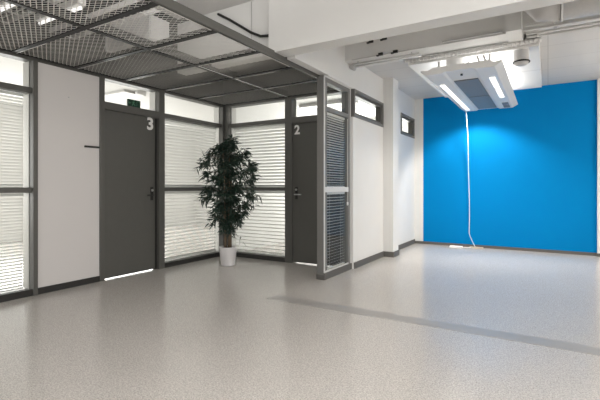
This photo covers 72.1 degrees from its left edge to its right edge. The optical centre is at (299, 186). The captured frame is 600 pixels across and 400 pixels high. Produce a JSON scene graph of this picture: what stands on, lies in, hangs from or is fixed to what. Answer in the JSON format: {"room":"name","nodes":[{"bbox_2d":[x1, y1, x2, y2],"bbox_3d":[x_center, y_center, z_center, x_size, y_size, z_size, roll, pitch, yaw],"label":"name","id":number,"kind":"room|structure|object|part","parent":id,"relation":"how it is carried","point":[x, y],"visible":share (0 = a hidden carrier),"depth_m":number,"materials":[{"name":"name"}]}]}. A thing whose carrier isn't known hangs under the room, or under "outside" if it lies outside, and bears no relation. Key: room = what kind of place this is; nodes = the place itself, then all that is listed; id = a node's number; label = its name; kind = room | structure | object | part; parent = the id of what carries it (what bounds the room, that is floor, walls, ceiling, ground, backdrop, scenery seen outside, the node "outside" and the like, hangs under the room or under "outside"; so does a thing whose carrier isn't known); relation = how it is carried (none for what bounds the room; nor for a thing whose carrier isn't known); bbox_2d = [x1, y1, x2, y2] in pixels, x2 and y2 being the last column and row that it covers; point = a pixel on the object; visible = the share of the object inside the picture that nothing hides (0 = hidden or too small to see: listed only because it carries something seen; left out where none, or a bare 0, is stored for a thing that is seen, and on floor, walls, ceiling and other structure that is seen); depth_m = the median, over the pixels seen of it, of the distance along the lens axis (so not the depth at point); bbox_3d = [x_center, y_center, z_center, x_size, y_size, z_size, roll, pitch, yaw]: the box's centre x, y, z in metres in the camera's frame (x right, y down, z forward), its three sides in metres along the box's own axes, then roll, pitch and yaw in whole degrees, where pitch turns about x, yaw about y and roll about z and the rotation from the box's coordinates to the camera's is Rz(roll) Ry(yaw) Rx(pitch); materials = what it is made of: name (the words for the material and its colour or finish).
{"room":"office lobby","nodes":[
{"label":"office lobby","id":0,"kind":"room"},
{"bbox_2d":[0,56,214,132],"bbox_3d":[-4.476,-1.710,6.429,4.900,0.080,12.600,0,0,31],"label":"ceiling","id":1,"kind":"structure","parent":0,"point":[11,70],"depth_m":7.95,"materials":[{"name":"paint"}]},
{"bbox_2d":[105,89,145,100],"bbox_3d":[-3.209,-1.650,7.418,0.750,0.040,0.440,0,0,31],"label":"ceiling light","id":2,"kind":"object","parent":1,"relation":"in","point":[119,95],"visible":0.77,"depth_m":7.34,"materials":[{"name":"white plastic"}]},
{"bbox_2d":[135,90,145,95],"bbox_3d":[-2.790,-1.640,7.212,0.180,0.060,0.180,0,0,31],"label":"ceiling light","id":3,"kind":"object","parent":1,"relation":"attached to","point":[138,92],"visible":0.99,"depth_m":7.15,"materials":[{"name":"white plastic"}]},
{"bbox_2d":[0,0,222,287],"bbox_3d":[-4.164,-0.445,2.098,0.100,3.150,11.300,0,0,31],"label":"wall","id":4,"kind":"structure","parent":0,"point":[68,171],"depth_m":4.62,"materials":[{"name":"white paint"}]},
{"bbox_2d":[38,276,99,294],"bbox_3d":[-2.580,1.096,4.622,0.012,0.068,0.710,0,0,31],"label":"baseboard","id":5,"kind":"structure","parent":4,"relation":"attached to","point":[56,287],"depth_m":4.60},
{"bbox_2d":[84,145,99,147],"bbox_3d":[-2.443,-0.471,4.841,0.020,0.022,0.175,0,0,31],"label":"sign holder","id":6,"kind":"object","parent":4,"relation":"attached to","point":[87,146],"visible":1,"depth_m":4.82,"materials":[{"name":"black plastic"}]},
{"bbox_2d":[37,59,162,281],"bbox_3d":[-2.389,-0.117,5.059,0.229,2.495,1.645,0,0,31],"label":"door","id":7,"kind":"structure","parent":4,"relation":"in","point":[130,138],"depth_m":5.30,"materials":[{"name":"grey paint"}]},
{"bbox_2d":[127,99,139,107],"bbox_3d":[-2.158,-1.082,5.346,0.029,0.092,0.185,0,0,31],"label":"exit sign","id":8,"kind":"object","parent":7,"relation":"attached to","point":[134,103],"visible":1,"depth_m":5.33,"materials":[{"name":"green plastic"}]},
{"bbox_3d":[-2.009,0.090,5.537,0.071,0.180,0.135,0,0,31],"label":"handle","id":9,"kind":"part","parent":7,"relation":"part of","materials":[{"name":"black plastic"}]},
{"bbox_2d":[165,252,219,267],"bbox_3d":[-1.590,1.099,6.265,0.014,0.062,1.165,0,0,31],"label":"baseboard","id":10,"kind":"structure","parent":4,"relation":"attached to","point":[174,263],"depth_m":6.19,"materials":[{"name":"grey plastic"}]},
{"bbox_2d":[163,91,224,267],"bbox_3d":[-1.648,-0.117,6.317,0.200,2.495,1.275,0,0,31],"label":"window","id":11,"kind":"structure","parent":4,"relation":"in","point":[219,110],"depth_m":6.31,"materials":[{"name":"grey paint"}]},
{"bbox_2d":[165,119,215,186],"bbox_3d":[-1.677,-0.480,6.308,0.030,0.980,1.120,0,0,31],"label":"window blind","id":12,"kind":"object","parent":11,"relation":"attached to","point":[170,122],"visible":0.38,"depth_m":6.23,"materials":[{"name":"white plastic"}]},
{"bbox_3d":[-1.677,-0.955,6.308,0.026,0.030,1.120,0,0,31],"label":"head rail","id":13,"kind":"part","parent":12,"relation":"part of","materials":[{"name":"white metal"}]},
{"bbox_2d":[165,191,215,260],"bbox_3d":[-1.677,0.560,6.308,0.034,0.990,1.120,0,0,31],"label":"window blind","id":14,"kind":"object","parent":11,"relation":"attached to","point":[168,192],"visible":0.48,"depth_m":6.24,"materials":[{"name":"white plastic"}]},
{"bbox_3d":[-1.677,0.080,6.308,0.026,0.030,1.120,0,0,31],"label":"head rail","id":15,"kind":"part","parent":14,"relation":"part of","materials":[{"name":"white metal"}]},
{"bbox_3d":[-1.677,1.048,6.308,0.024,0.014,1.120,0,0,31],"label":"rail","id":16,"kind":"part","parent":14,"relation":"part of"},
{"bbox_2d":[47,0,252,47],"bbox_3d":[0.435,-2.085,-0.635,10.600,0.170,11.360,0,0,31],"label":"ceiling","id":17,"kind":"structure","parent":0,"point":[203,7],"depth_m":4.59,"materials":[{"name":"paint"}]},
{"bbox_2d":[0,1,14,11],"bbox_3d":[-2.347,-1.768,3.421,0.750,0.503,0.070,0,0,31],"label":"strip light","id":18,"kind":"object","parent":17,"relation":"hanging from","point":[1,3],"visible":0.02,"depth_m":3.50,"materials":[{"name":"white plastic"}]},
{"bbox_2d":[0,0,64,24],"bbox_3d":[-2.037,-1.794,3.403,2.000,0.452,0.170,0,0,31],"label":"cable tray","id":19,"kind":"object","parent":17,"relation":"hanging from","point":[15,16],"visible":0.41,"depth_m":3.77,"materials":[{"name":"grey metal"}]},
{"bbox_2d":[35,13,54,24],"bbox_3d":[-2.305,-1.547,3.780,0.322,0.119,0.070,0,0,31],"label":"strip light","id":20,"kind":"object","parent":17,"relation":"hanging from","point":[42,16],"depth_m":3.79,"materials":[{"name":"white plastic"}]},
{"bbox_2d":[56,0,85,11],"bbox_3d":[-1.952,-1.549,3.568,0.437,0.121,0.070,0,0,31],"label":"strip light","id":21,"kind":"object","parent":17,"relation":"hanging from","point":[74,6],"depth_m":3.54,"materials":[{"name":"white plastic"}]},
{"bbox_2d":[49,0,160,39],"bbox_3d":[-1.909,-1.819,4.038,1.565,0.402,0.250,0,0,31],"label":"cable tray","id":22,"kind":"object","parent":17,"relation":"hanging from","point":[101,12],"visible":0.22,"depth_m":3.95,"materials":[{"name":"grey metal"}]},
{"bbox_2d":[105,15,168,56],"bbox_3d":[-1.901,-1.814,4.792,0.800,0.412,0.274,0,0,31],"label":"air duct","id":23,"kind":"object","parent":17,"relation":"hanging from","point":[161,23],"visible":0.46,"depth_m":4.61,"materials":[{"name":"white metal"}]},
{"bbox_2d":[137,0,182,19],"bbox_3d":[-1.213,-1.760,3.415,0.070,0.520,0.600,0,0,31],"label":"strip light","id":24,"kind":"object","parent":17,"relation":"hanging from","point":[159,7],"visible":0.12,"depth_m":3.56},
{"bbox_2d":[177,0,268,75],"bbox_3d":[-0.857,-1.710,4.753,1.430,0.619,0.140,0,0,31],"label":"bulkhead","id":25,"kind":"object","parent":17,"relation":"attached to","point":[241,14],"visible":0.33,"depth_m":4.59,"materials":[{"name":"white paint"}]},
{"bbox_2d":[217,13,268,36],"bbox_3d":[-0.627,-1.779,4.509,0.729,0.406,0.028,0,0,31],"label":"cable","id":26,"kind":"object","parent":25,"relation":"attached to","point":[218,14],"visible":0.93,"depth_m":4.50,"materials":[{"name":"plastic"}]},
{"bbox_2d":[251,1,251,38],"bbox_3d":[-0.525,-1.720,4.460,0.008,0.580,0.007,0,0,31],"label":"rod","id":27,"kind":"object","parent":25,"relation":"attached to","point":[251,1],"visible":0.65,"depth_m":4.46,"materials":[{"name":"grey metal"}]},
{"bbox_2d":[269,0,576,56],"bbox_3d":[3.317,-1.705,2.205,8.390,0.630,0.200,0,0,31],"label":"beam","id":28,"kind":"structure","parent":17,"relation":"attached to","point":[296,27],"depth_m":3.77,"materials":[{"name":"white paint"}]},
{"bbox_2d":[345,4,599,67],"bbox_3d":[2.909,-1.831,4.202,5.250,0.378,0.480,0,0,31],"label":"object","id":29,"kind":"structure","parent":17,"relation":"attached to","point":[512,25],"depth_m":4.81,"materials":[{"name":"white paint"}]},
{"bbox_2d":[349,64,356,70],"bbox_3d":[0.715,-1.625,5.575,0.060,0.079,0.110,0,0,31],"label":"junction box","id":30,"kind":"object","parent":29,"relation":"attached to","point":[352,67],"visible":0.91,"depth_m":5.54,"materials":[{"name":"white plastic"}]},
{"bbox_2d":[352,52,418,64],"bbox_3d":[1.072,-1.645,5.261,0.890,0.040,0.020,0,0,31],"label":"conduit","id":31,"kind":"object","parent":29,"relation":"attached to","point":[358,62],"visible":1,"depth_m":5.24,"materials":[{"name":"white metal"}]},
{"bbox_2d":[355,55,421,66],"bbox_3d":[1.128,-1.644,5.355,0.890,0.041,0.024,0,0,31],"label":"conduit","id":32,"kind":"object","parent":29,"relation":"attached to","point":[414,56],"visible":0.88,"depth_m":5.33,"materials":[{"name":"metal"}]},
{"bbox_2d":[352,31,504,59],"bbox_3d":[1.442,-1.673,4.916,1.800,0.025,0.050,0,0,31],"label":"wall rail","id":33,"kind":"object","parent":29,"relation":"attached to","point":[498,32],"visible":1,"depth_m":4.65,"materials":[{"name":"white metal"}]},
{"bbox_2d":[403,37,541,63],"bbox_3d":[2.007,-1.631,4.943,1.540,0.068,0.059,0,0,31],"label":"conduit","id":34,"kind":"object","parent":29,"relation":"attached to","point":[535,40],"visible":0.98,"depth_m":4.88,"materials":[{"name":"white metal"}]},
{"bbox_2d":[560,0,599,21],"bbox_3d":[3.657,-1.798,3.167,2.800,0.463,0.326,0,0,31],"label":"duct","id":35,"kind":"object","parent":17,"relation":"hanging from","point":[579,8],"visible":0.85,"depth_m":3.74,"materials":[{"name":"white metal"}]},
{"bbox_2d":[525,4,558,21],"bbox_3d":[2.277,-1.805,3.998,0.412,0.449,0.300,0,0,31],"label":"duct elbow","id":36,"kind":"object","parent":35,"relation":"attached to","point":[548,13],"visible":0.53,"depth_m":3.88,"materials":[{"name":"white metal"}]},
{"bbox_3d":[2.647,-1.846,4.272,0.030,0.347,0.450,0,0,31],"label":"bracket","id":37,"kind":"object","parent":17,"relation":"attached to","visible":0},
{"bbox_2d":[525,18,559,26],"bbox_3d":[3.663,-1.670,3.468,3.100,0.023,0.024,0,0,31],"label":"ceiling pipe","id":38,"kind":"object","parent":37,"relation":"attached to","point":[543,22],"visible":0.44,"depth_m":4.19,"materials":[{"name":"white metal"}]},
{"bbox_2d":[526,16,599,30],"bbox_3d":[3.720,-1.660,3.562,3.100,0.023,0.024,0,0,31],"label":"ceiling pipe","id":39,"kind":"object","parent":37,"relation":"attached to","point":[598,17],"visible":1,"depth_m":4.18,"materials":[{"name":"white metal"}]},
{"bbox_2d":[526,21,599,35],"bbox_3d":[3.776,-1.652,3.656,3.100,0.026,0.024,0,0,31],"label":"ceiling pipe","id":40,"kind":"object","parent":37,"relation":"attached to","point":[596,22],"visible":1,"depth_m":4.27,"materials":[{"name":"white metal"}]},
{"bbox_2d":[527,24,599,38],"bbox_3d":[3.833,-1.652,3.750,3.100,0.026,0.024,0,0,31],"label":"ceiling pipe","id":41,"kind":"object","parent":37,"relation":"attached to","point":[593,26],"visible":1,"depth_m":4.37,"materials":[{"name":"white metal"}]},
{"bbox_2d":[0,103,313,250],"bbox_3d":[-4.441,-0.270,6.408,4.980,2.800,12.600,0,0,31],"label":"wall","id":42,"kind":"structure","parent":0,"point":[271,111],"depth_m":8.24,"materials":[{"name":"paint"}]},
{"bbox_2d":[0,0,84,52],"bbox_3d":[-2.507,-1.366,3.534,1.238,0.052,0.628,0,0,31],"label":"ceiling panel","id":43,"kind":"object","parent":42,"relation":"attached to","point":[73,28],"visible":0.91,"depth_m":3.57,"materials":[{"name":"metal"}]},
{"bbox_2d":[14,28,146,67],"bbox_3d":[-2.182,-1.366,4.074,1.238,0.052,0.628,0,0,31],"label":"ceiling panel","id":44,"kind":"object","parent":42,"relation":"attached to","point":[72,63],"visible":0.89,"depth_m":4.12,"materials":[{"name":"metal"}]},
{"bbox_2d":[75,50,193,80],"bbox_3d":[-1.857,-1.366,4.613,1.238,0.052,0.628,0,0,31],"label":"ceiling panel","id":45,"kind":"object","parent":42,"relation":"attached to","point":[134,65],"visible":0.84,"depth_m":4.70,"materials":[{"name":"metal"}]},
{"bbox_2d":[125,66,231,90],"bbox_3d":[-1.532,-1.366,5.153,1.238,0.052,0.628,0,0,31],"label":"ceiling panel","id":46,"kind":"object","parent":42,"relation":"attached to","point":[193,68],"visible":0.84,"depth_m":5.19,"materials":[{"name":"metal"}]},
{"bbox_2d":[165,79,260,98],"bbox_3d":[-1.207,-1.366,5.693,1.238,0.052,0.628,0,0,31],"label":"ceiling panel","id":47,"kind":"object","parent":42,"relation":"attached to","point":[240,89],"visible":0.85,"depth_m":5.73,"materials":[{"name":"metal"}]},
{"bbox_2d":[199,89,285,105],"bbox_3d":[-0.886,-1.366,6.226,1.238,0.052,0.613,0,0,31],"label":"ceiling panel","id":48,"kind":"object","parent":42,"relation":"attached to","point":[224,100],"visible":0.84,"depth_m":6.29,"materials":[{"name":"metal"}]},
{"bbox_2d":[236,253,284,261],"bbox_3d":[-0.695,1.099,6.480,1.105,0.062,0.014,0,0,31],"label":"baseboard","id":49,"kind":"structure","parent":42,"relation":"attached to","point":[252,256],"depth_m":6.42,"materials":[{"name":"grey plastic"}]},
{"bbox_2d":[219,245,236,265],"bbox_3d":[-1.042,0.996,5.967,0.262,0.267,0.262,0,0,31],"label":"pot","id":50,"kind":"object","parent":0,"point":[227,252],"depth_m":5.87,"materials":[{"name":"white ceramic"}]},
{"bbox_2d":[223,60,328,98],"bbox_3d":[-0.334,-1.695,6.329,2.300,0.650,0.100,0,0,31],"label":"wall","id":51,"kind":"structure","parent":0,"point":[264,62],"depth_m":6.39,"materials":[{"name":"paint"}]},
{"bbox_2d":[5,0,155,27],"bbox_3d":[-1.585,-1.366,2.979,0.908,0.052,0.628,0,0,31],"label":"ceiling panel","id":52,"kind":"object","parent":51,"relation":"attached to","point":[130,8],"visible":0.98,"depth_m":3.16,"materials":[{"name":"metal"}]},
{"bbox_2d":[86,4,215,49],"bbox_3d":[-1.261,-1.366,3.519,0.908,0.052,0.628,0,0,31],"label":"ceiling panel","id":53,"kind":"object","parent":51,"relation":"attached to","point":[202,31],"visible":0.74,"depth_m":3.59,"materials":[{"name":"metal"}]},
{"bbox_2d":[28,0,286,91],"bbox_3d":[-1.766,-1.412,3.561,0.024,0.050,6.080,0,0,31],"label":"trim","id":54,"kind":"structure","parent":51,"relation":"attached to","point":[44,2],"depth_m":3.80,"materials":[{"name":"grey metal"}]},
{"bbox_2d":[148,32,258,65],"bbox_3d":[-0.936,-1.366,4.059,0.908,0.052,0.628,0,0,31],"label":"ceiling panel","id":55,"kind":"object","parent":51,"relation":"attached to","point":[225,55],"visible":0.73,"depth_m":4.14,"materials":[{"name":"metal"}]},
{"bbox_2d":[224,97,289,262],"bbox_3d":[-0.664,-0.117,6.556,1.300,2.495,0.190,0,0,31],"label":"window","id":56,"kind":"structure","parent":51,"relation":"in","point":[230,110],"depth_m":6.30,"materials":[{"name":"grey paint"}]},
{"bbox_2d":[233,191,284,255],"bbox_3d":[-0.643,0.560,6.562,1.050,0.990,0.047,0,0,31],"label":"window blind","id":57,"kind":"object","parent":56,"relation":"attached to","point":[244,226],"visible":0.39,"depth_m":6.52,"materials":[{"name":"white plastic"}]},
{"bbox_3d":[-0.902,0.560,6.701,0.002,0.970,0.002,0,0,31],"label":"ladder cord","id":58,"kind":"part","parent":57,"relation":"part of","materials":[{"name":"white fabric"}]},
{"bbox_3d":[-0.643,0.080,6.562,1.050,0.030,0.026,0,0,31],"label":"head rail","id":59,"kind":"part","parent":57,"relation":"part of","materials":[{"name":"white metal"}]},
{"bbox_3d":[-0.643,1.048,6.562,1.050,0.014,0.024,0,0,31],"label":"rail","id":60,"kind":"part","parent":57,"relation":"part of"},
{"bbox_2d":[234,124,284,186],"bbox_3d":[-0.643,-0.480,6.562,1.050,0.980,0.038,0,0,31],"label":"window blind","id":61,"kind":"object","parent":56,"relation":"attached to","point":[244,129],"visible":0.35,"depth_m":6.50,"materials":[{"name":"white metal"}]},
{"bbox_3d":[-0.643,-0.955,6.562,1.050,0.030,0.026,0,0,31],"label":"head rail","id":62,"kind":"part","parent":61,"relation":"part of","materials":[{"name":"white metal"}]},
{"bbox_2d":[264,81,337,96],"bbox_3d":[0.035,-1.366,5.672,0.908,0.052,0.613,0,0,31],"label":"ceiling panel","id":63,"kind":"object","parent":51,"relation":"attached to","point":[312,90],"visible":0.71,"depth_m":5.77,"materials":[{"name":"metal"}]},
{"bbox_2d":[290,91,341,265],"bbox_3d":[0.254,-0.117,5.949,0.900,2.495,0.184,0,0,31],"label":"door","id":64,"kind":"structure","parent":51,"relation":"in","point":[303,129],"depth_m":6.01,"materials":[{"name":"grey paint"}]},
{"bbox_2d":[0,223,599,399],"bbox_3d":[-0.597,1.190,2.402,15.700,0.120,15.700,0,0,31],"label":"floor","id":65,"kind":"structure","parent":0,"point":[206,329],"depth_m":3.18,"materials":[{"name":"plastic"}]},
{"bbox_2d":[192,134,261,265],"bbox_3d":[-1.059,0.185,5.951,1.066,1.889,1.025,0,0,23],"label":"potted plant","id":66,"kind":"object","parent":65,"relation":"on","point":[229,217],"visible":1,"depth_m":5.88,"materials":[{"name":"green plant"}]},
{"bbox_2d":[383,78,397,251],"bbox_3d":[1.497,-0.316,6.785,0.164,2.889,0.270,0,0,31],"label":"column","id":67,"kind":"structure","parent":65,"relation":"on","point":[390,85],"depth_m":6.68,"materials":[{"name":"white paint"}]},
{"bbox_2d":[267,295,599,355],"bbox_3d":[2.680,1.129,2.455,6.940,0.002,0.170,0,0,31],"label":"floor strip","id":68,"kind":"object","parent":65,"relation":"on","point":[569,346],"visible":1,"depth_m":3.33,"materials":[{"name":"grey"}]},
{"bbox_2d":[278,94,375,117],"bbox_3d":[0.809,-1.710,8.150,2.220,0.080,4.200,0,0,31],"label":"ceiling","id":69,"kind":"structure","parent":0,"point":[362,108],"depth_m":8.65,"materials":[{"name":"paint"}]},
{"bbox_2d":[299,102,316,108],"bbox_3d":[0.205,-1.631,8.099,0.529,0.077,0.468,0,0,31],"label":"light","id":70,"kind":"object","parent":69,"relation":"attached to","point":[314,105],"depth_m":8.22,"materials":[{"name":"white"}]},
{"bbox_2d":[302,103,341,108],"bbox_3d":[0.543,-1.596,8.077,1.160,0.008,0.160,0,0,31],"label":"diffuser","id":71,"kind":"object","parent":70,"relation":"attached to","point":[307,106],"depth_m":8.15,"materials":[{"name":"white plastic"}]},
{"bbox_2d":[327,99,341,106],"bbox_3d":[0.660,-1.631,7.823,0.500,0.077,0.461,0,0,31],"label":"light","id":72,"kind":"object","parent":69,"relation":"attached to","point":[335,102],"depth_m":7.92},
{"bbox_2d":[287,46,414,268],"bbox_3d":[1.112,-0.445,6.404,0.100,3.150,4.680,0,0,31],"label":"wall","id":73,"kind":"structure","parent":0,"point":[366,137],"depth_m":6.13,"materials":[{"name":"white paint"}]},
{"bbox_2d":[150,0,317,78],"bbox_3d":[-1.164,-1.369,2.767,0.024,0.073,5.340,0,0,31],"label":"trim","id":74,"kind":"structure","parent":73,"relation":"attached to","point":[172,5],"depth_m":3.60,"materials":[{"name":"grey paint"}]},
{"bbox_2d":[196,52,292,78],"bbox_3d":[-0.611,-1.366,4.599,0.908,0.052,0.628,0,0,31],"label":"ceiling panel","id":75,"kind":"object","parent":73,"relation":"attached to","point":[228,65],"visible":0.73,"depth_m":4.67,"materials":[{"name":"metal"}]},
{"bbox_2d":[233,68,319,88],"bbox_3d":[-0.286,-1.366,5.138,0.908,0.052,0.628,0,0,31],"label":"ceiling panel","id":76,"kind":"object","parent":73,"relation":"attached to","point":[298,80],"visible":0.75,"depth_m":5.21,"materials":[{"name":"metal"}]},
{"bbox_2d":[317,75,350,274],"bbox_3d":[0.458,-0.115,5.369,0.108,2.490,0.808,0,0,31],"label":"window","id":77,"kind":"structure","parent":73,"relation":"in","point":[323,81],"depth_m":5.06,"materials":[{"name":"grey paint"}]},
{"bbox_2d":[327,112,344,186],"bbox_3d":[0.445,-0.468,5.364,0.029,0.945,0.590,0,0,31],"label":"window blind","id":78,"kind":"object","parent":77,"relation":"attached to","point":[328,113],"visible":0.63,"depth_m":5.39,"materials":[{"name":"grey metal"}]},
{"bbox_3d":[0.445,-0.925,5.364,0.026,0.030,0.590,0,0,31],"label":"head rail","id":79,"kind":"part","parent":78,"relation":"part of","materials":[{"name":"white metal"}]},
{"bbox_2d":[327,192,344,269],"bbox_3d":[0.445,0.552,5.364,0.033,0.975,0.590,0,0,31],"label":"window blind","id":80,"kind":"object","parent":77,"relation":"attached to","point":[328,193],"visible":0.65,"depth_m":5.39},
{"bbox_3d":[0.445,0.080,5.364,0.026,0.030,0.590,0,0,31],"label":"head rail","id":81,"kind":"part","parent":80,"relation":"part of","materials":[{"name":"white metal"}]},
{"bbox_3d":[0.445,1.033,5.364,0.024,0.014,0.590,0,0,31],"label":"rail","id":82,"kind":"part","parent":80,"relation":"part of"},
{"bbox_2d":[347,119,347,204],"bbox_3d":[0.642,-0.335,5.566,0.022,1.170,0.022,0,0,31],"label":"chain","id":83,"kind":"object","parent":77,"relation":"hanging from","point":[347,119],"visible":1,"depth_m":5.56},
{"bbox_2d":[316,239,414,279],"bbox_3d":[1.327,1.087,6.616,0.310,0.085,3.855,0,0,31],"label":"baseboard","id":84,"kind":"structure","parent":73,"relation":"attached to","point":[369,259],"depth_m":5.96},
{"bbox_2d":[351,89,383,126],"bbox_3d":[1.004,-1.165,6.223,0.122,0.390,1.180,0,0,31],"label":"window","id":85,"kind":"structure","parent":73,"relation":"in","point":[355,94],"depth_m":6.18,"materials":[{"name":"grey paint"}]},
{"bbox_3d":[0.995,-1.165,6.229,0.080,0.310,1.100,0,0,31],"label":"sash","id":86,"kind":"part","parent":85,"relation":"part of","materials":[{"name":"glass"}]},
{"bbox_2d":[401,112,414,138],"bbox_3d":[2.023,-1.165,7.916,0.122,0.390,0.870,0,0,31],"label":"window","id":87,"kind":"structure","parent":73,"relation":"in","point":[411,122],"depth_m":8.10,"materials":[{"name":"grey paint"}]},
{"bbox_3d":[2.014,-1.165,7.921,0.080,0.310,0.790,0,0,31],"label":"sash","id":88,"kind":"part","parent":87,"relation":"part of","materials":[{"name":"grey paint"}]},
{"bbox_2d":[370,117,407,132],"bbox_3d":[1.651,-0.270,9.452,2.320,2.800,1.100,0,0,31],"label":"wall","id":89,"kind":"structure","parent":0,"point":[404,124],"depth_m":9.52,"materials":[{"name":"paint"}]},
{"bbox_2d":[366,23,599,98],"bbox_3d":[3.843,-1.890,5.705,5.300,0.260,3.060,0,0,31],"label":"ceiling","id":90,"kind":"structure","parent":0,"point":[573,56],"depth_m":5.97,"materials":[{"name":"paint"}]},
{"bbox_2d":[408,34,541,97],"bbox_3d":[2.635,-1.672,5.983,1.485,0.166,2.270,0,0,31],"label":"ceiling baffle","id":91,"kind":"structure","parent":90,"relation":"attached to","point":[528,76],"depth_m":5.39,"materials":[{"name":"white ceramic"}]},
{"bbox_2d":[420,54,517,111],"bbox_3d":[2.507,-1.449,5.832,0.880,0.280,2.720,0,0,31],"label":"ceiling light fixture","id":92,"kind":"object","parent":91,"relation":"hanging from","point":[484,84],"visible":1,"depth_m":5.29,"materials":[{"name":"white metal"}]},
{"bbox_2d":[446,58,463,65],"bbox_3d":[1.944,-1.493,5.168,0.216,0.194,0.216,0,0,31],"label":"spigot","id":93,"kind":"object","parent":92,"relation":"attached to","point":[452,61],"visible":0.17,"depth_m":5.07,"materials":[{"name":"white metal"}]},
{"bbox_2d":[463,111,474,247],"bbox_3d":[2.995,-0.099,7.407,0.236,2.450,0.590,0,0,31],"label":"power cable","id":94,"kind":"object","parent":92,"relation":"hanging from","point":[466,111],"visible":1,"depth_m":7.49,"materials":[{"name":"white plastic"}]},
{"bbox_2d":[454,78,488,96],"bbox_3d":[2.318,-1.325,5.538,0.280,0.011,1.040,0,0,31],"label":"grille","id":95,"kind":"object","parent":92,"relation":"attached to","point":[470,87],"depth_m":5.47,"materials":[{"name":"grey metal"}]},
{"bbox_2d":[468,95,496,108],"bbox_3d":[2.877,-1.325,6.467,0.280,0.011,1.070,0,0,31],"label":"grille","id":96,"kind":"object","parent":92,"relation":"attached to","point":[485,101],"depth_m":6.44,"materials":[{"name":"grey metal"}]},
{"bbox_2d":[513,48,529,66],"bbox_3d":[2.579,-1.503,4.797,0.180,0.176,0.180,0,0,31],"label":"spigot","id":97,"kind":"object","parent":91,"relation":"attached to","point":[521,56],"visible":1,"depth_m":4.73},
{"bbox_2d":[423,80,596,252],"bbox_3d":[3.695,-0.315,7.534,2.820,2.890,0.120,0,0,31],"label":"wall","id":98,"kind":"structure","parent":0,"point":[532,183],"depth_m":7.36,"materials":[{"name":"blue paint"}]},
{"bbox_2d":[415,99,422,240],"bbox_3d":[2.413,-0.315,8.303,0.170,2.890,0.124,0,0,31],"label":"wall","id":99,"kind":"structure","parent":98,"relation":"attached to","point":[418,102],"depth_m":8.25,"materials":[{"name":"white paint"}]},
{"bbox_2d":[415,241,595,255],"bbox_3d":[3.589,1.105,7.513,2.980,0.050,0.012,0,0,31],"label":"baseboard","id":100,"kind":"structure","parent":98,"relation":"attached to","point":[418,242],"depth_m":7.37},
{"bbox_2d":[597,79,599,253],"bbox_3d":[5.877,-0.315,6.185,2.310,2.890,0.180,0,0,31],"label":"wall","id":101,"kind":"structure","parent":0,"point":[598,80],"depth_m":6.70,"materials":[{"name":"white paint"}]},
{"bbox_3d":[-5.265,-0.093,0.251,0.080,2.445,7.000,0,0,31],"label":"wall","id":102,"kind":"structure","parent":0,"visible":0},
{"bbox_2d":[0,289,32,302],"bbox_3d":[-3.092,1.096,3.769,0.014,0.068,1.200,0,0,31],"label":"baseboard","id":103,"kind":"structure","parent":102,"relation":"attached to","point":[22,294],"depth_m":4.15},
{"bbox_2d":[0,50,37,295],"bbox_3d":[-3.155,-0.117,3.813,0.200,2.495,1.280,0,0,31],"label":"window","id":104,"kind":"structure","parent":102,"relation":"in","point":[29,88],"depth_m":4.30,"materials":[{"name":"grey paint"}]},
{"bbox_2d":[0,90,23,187],"bbox_3d":[-3.182,-0.480,3.806,0.028,0.980,1.140,0,0,31],"label":"window blind","id":105,"kind":"object","parent":104,"relation":"attached to","point":[14,144],"visible":0.98,"depth_m":4.20,"materials":[{"name":"white plastic"}]},
{"bbox_3d":[-3.183,-0.955,3.807,0.026,0.030,1.140,0,0,31],"label":"head rail","id":106,"kind":"part","parent":105,"relation":"part of","materials":[{"name":"white metal"}]},
{"bbox_2d":[0,193,23,292],"bbox_3d":[-3.182,0.560,3.806,0.028,0.990,1.140,0,0,31],"label":"window blind","id":107,"kind":"object","parent":104,"relation":"attached to","point":[19,200],"visible":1,"depth_m":4.20,"materials":[{"name":"white plastic"}]},
{"bbox_3d":[-3.183,1.048,3.807,0.024,0.014,1.140,0,0,31],"label":"rail","id":108,"kind":"part","parent":107,"relation":"part of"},
{"bbox_3d":[-3.183,0.080,3.807,0.026,0.030,1.140,0,0,31],"label":"head rail","id":109,"kind":"part","parent":107,"relation":"part of","materials":[{"name":"white metal"}]}
]}

